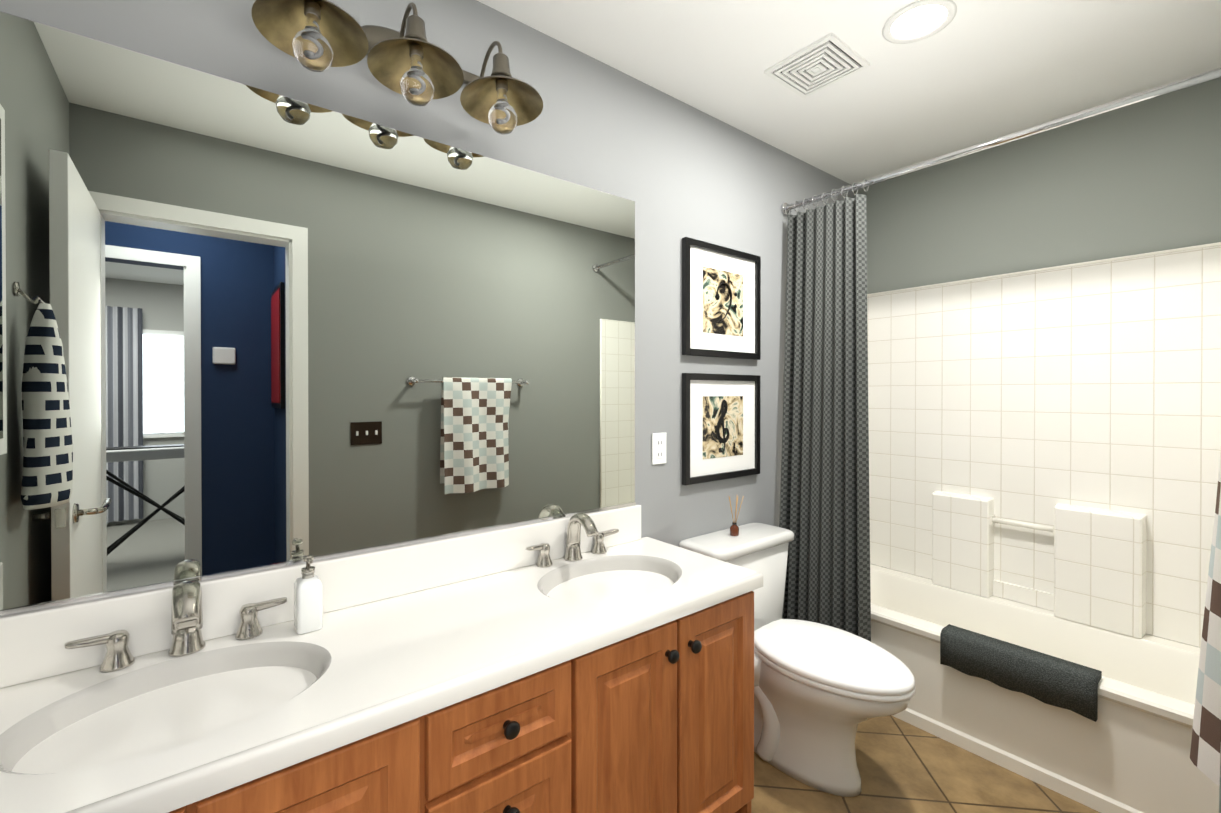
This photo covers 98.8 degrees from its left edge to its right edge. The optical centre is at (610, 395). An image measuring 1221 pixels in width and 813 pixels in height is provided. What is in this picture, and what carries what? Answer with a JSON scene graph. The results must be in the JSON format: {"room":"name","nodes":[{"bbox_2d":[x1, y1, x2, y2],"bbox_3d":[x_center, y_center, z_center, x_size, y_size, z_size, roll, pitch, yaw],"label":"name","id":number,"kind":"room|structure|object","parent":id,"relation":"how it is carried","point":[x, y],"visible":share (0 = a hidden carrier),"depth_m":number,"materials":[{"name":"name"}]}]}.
{"room":"bathroom","nodes":[
{"label":"bathroom","id":0,"kind":"room"},
{"bbox_2d":[0,505,643,688],"bbox_3d":[-0.536,0.459,1.382,1.635,0.125,0.020,0,0,-38],"label":"backsplash","id":1,"kind":"structure","parent":0,"relation":"attached to","point":[29,641],"depth_m":1.20,"materials":[{"name":"white stone"}]},
{"bbox_2d":[0,0,853,616],"bbox_3d":[0.036,0.078,1.919,3.450,2.440,0.132,0,0,-38],"label":"wall","id":2,"kind":"structure","parent":0,"point":[244,329],"depth_m":1.27,"materials":[{"name":"grey paint"}]},
{"bbox_2d":[251,0,542,134],"bbox_3d":[-0.476,-0.835,1.275,0.662,0.268,0.256,0,0,-38],"label":"sconce","id":3,"kind":"object","parent":2,"relation":"attached to","point":[412,65],"visible":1,"depth_m":1.25,"materials":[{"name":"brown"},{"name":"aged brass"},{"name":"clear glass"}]},
{"bbox_2d":[652,433,665,464],"bbox_3d":[0.183,0.198,1.960,0.072,0.116,0.008,0,0,-38],"label":"electrical outlet plate","id":4,"kind":"object","parent":2,"relation":"attached to","point":[658,448],"visible":1,"depth_m":1.96,"materials":[{"name":"white plastic"}]},
{"bbox_2d":[682,373,759,484],"bbox_3d":[0.470,0.128,2.176,0.475,0.435,0.022,0,0,-38],"label":"picture frame","id":5,"kind":"object","parent":2,"relation":"attached to","point":[720,426],"visible":1,"depth_m":2.16,"materials":[{"name":"black wood"}]},
{"bbox_2d":[682,237,760,359],"bbox_3d":[0.471,-0.387,2.172,0.475,0.455,0.023,0,0,-38],"label":"picture frame","id":6,"kind":"object","parent":2,"relation":"attached to","point":[721,301],"visible":0.98,"depth_m":2.16,"materials":[{"name":"black wood"}]},
{"bbox_2d":[781,67,1220,214],"bbox_3d":[1.276,-0.868,1.867,0.052,0.059,1.494,0,0,-38],"label":"curtain rod","id":7,"kind":"object","parent":2,"relation":"attached to","point":[1140,97],"visible":0.96,"depth_m":1.74,"materials":[{"name":"silver metal"}]},
{"bbox_2d":[779,194,870,641],"bbox_3d":[0.908,0.101,2.238,0.139,1.860,0.421,0,0,-38],"label":"shower curtain","id":8,"kind":"object","parent":7,"relation":"hanging from","point":[824,507],"visible":0.94,"depth_m":2.23,"materials":[{"name":"fabric"}]},
{"bbox_2d":[477,0,1220,184],"bbox_3d":[0.997,-1.175,-1.017,5.570,0.100,5.920,0,0,-38],"label":"ceiling","id":9,"kind":"structure","parent":0,"point":[974,73],"depth_m":1.78,"materials":[{"name":"white paint"}]},
{"bbox_2d":[764,33,869,97],"bbox_3d":[0.715,-1.135,1.818,0.250,0.012,0.250,0,0,-38],"label":"ceiling vent","id":10,"kind":"object","parent":9,"relation":"in","point":[822,63],"visible":1,"depth_m":1.80,"materials":[{"name":"white"}]},
{"bbox_2d":[882,0,956,43],"bbox_3d":[0.935,-1.135,1.589,0.196,0.010,0.196,0,0,-38],"label":"recessed light","id":11,"kind":"object","parent":9,"relation":"in","point":[917,21],"visible":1,"depth_m":1.58,"materials":[{"name":"white glass"}]},
{"bbox_2d":[751,715,1099,812],"bbox_3d":[0.534,1.351,1.295,3.450,0.100,1.740,0,0,-38],"label":"floor","id":12,"kind":"structure","parent":0,"point":[904,766],"depth_m":1.74,"materials":[{"name":"beige tile"}]},
{"bbox_2d":[148,581,762,812],"bbox_3d":[-0.345,0.934,1.220,1.620,0.737,0.516,0,0,-38],"label":"bathroom vanity","id":13,"kind":"object","parent":12,"relation":"on","point":[599,662],"depth_m":1.15,"materials":[{"name":"brown wood"}]},
{"bbox_2d":[0,537,762,812],"bbox_3d":[-0.367,0.543,1.213,1.690,0.042,0.496,0,0,-38],"label":"countertop","id":14,"kind":"structure","parent":13,"relation":"on","point":[400,656],"depth_m":1.05,"materials":[{"name":"white stone"}]},
{"bbox_2d":[60,580,287,672],"bbox_3d":[-0.843,0.446,1.042,0.351,0.153,0.146,0,0,-38],"label":"faucet","id":15,"kind":"object","parent":14,"relation":"on","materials":[{"name":"silver metal"}]},
{"bbox_2d":[0,625,351,804],"bbox_3d":[-0.746,0.596,0.919,0.456,0.145,0.340,0,0,-38],"label":"sink","id":16,"kind":"object","parent":14,"relation":"in","point":[63,732],"depth_m":0.93,"materials":[{"name":"white ceramic"}]},
{"bbox_2d":[294,555,322,633],"bbox_3d":[-0.678,0.440,1.174,0.050,0.162,0.065,0,0,-38],"label":"soap dispenser","id":17,"kind":"object","parent":14,"relation":"on","point":[308,601],"visible":0.98,"depth_m":1.16,"materials":[{"name":"white"}]},
{"bbox_2d":[520,513,619,568],"bbox_3d":[-0.092,0.442,1.635,0.351,0.153,0.146,0,0,-38],"label":"faucet","id":18,"kind":"object","parent":14,"relation":"on","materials":[{"name":"silver metal"}]},
{"bbox_2d":[512,545,711,616],"bbox_3d":[0.006,0.593,1.512,0.456,0.145,0.340,0,0,-38],"label":"sink","id":19,"kind":"object","parent":14,"relation":"in","point":[587,585],"depth_m":1.57,"materials":[{"name":"white ceramic"}]},
{"bbox_2d":[679,523,914,796],"bbox_3d":[0.678,0.927,1.877,0.504,0.742,0.754,0,0,-38],"label":"toilet","id":20,"kind":"object","parent":12,"relation":"on","point":[822,692],"visible":0.62,"depth_m":1.76,"materials":[{"name":"white ceramic"}]},
{"bbox_2d":[729,496,743,535],"bbox_3d":[0.495,0.476,2.077,0.067,0.155,0.047,0,0,-38],"label":"reed diffuser","id":21,"kind":"object","parent":20,"relation":"on","point":[734,529],"visible":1,"depth_m":2.07,"materials":[{"name":"orange glass"}]},
{"bbox_2d":[867,242,1220,812],"bbox_3d":[1.546,0.380,2.087,0.626,1.834,1.492,0,0,-38],"label":"bathtub","id":22,"kind":"object","parent":12,"relation":"on","point":[1044,451],"visible":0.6,"depth_m":2.07,"materials":[{"name":"white plastic"}]},
{"bbox_2d":[940,624,1101,721],"bbox_3d":[1.392,0.937,1.804,0.082,0.130,0.430,0,0,-38],"label":"bath mat","id":23,"kind":"object","parent":22,"relation":"on","point":[1054,681],"visible":1,"depth_m":1.76,"materials":[{"name":"grey fabric"}]},
{"bbox_2d":[854,77,1220,647],"bbox_3d":[1.879,0.076,2.272,0.120,2.440,1.620,0,0,-38],"label":"wall","id":24,"kind":"structure","parent":0,"point":[1142,177],"depth_m":2.17,"materials":[{"name":"grey paint"}]},
{"bbox_3d":[1.329,0.084,0.882,2.465,2.440,0.120,0,0,-38],"label":"wall","id":25,"kind":"structure","parent":0,"visible":0},
{"bbox_3d":[0.994,-0.068,0.757,0.717,0.052,0.095,0,0,-38],"label":"rail","id":26,"kind":"object","parent":25,"relation":"attached to","visible":0},
{"bbox_2d":[1190,453,1220,812],"bbox_3d":[0.978,0.230,0.803,0.415,0.641,0.106,0,0,-38],"label":"hanging towel","id":27,"kind":"object","parent":26,"relation":"hanging from","point":[1205,754],"visible":1,"depth_m":0.76,"materials":[{"name":"multicoloured fabric"}]}
]}

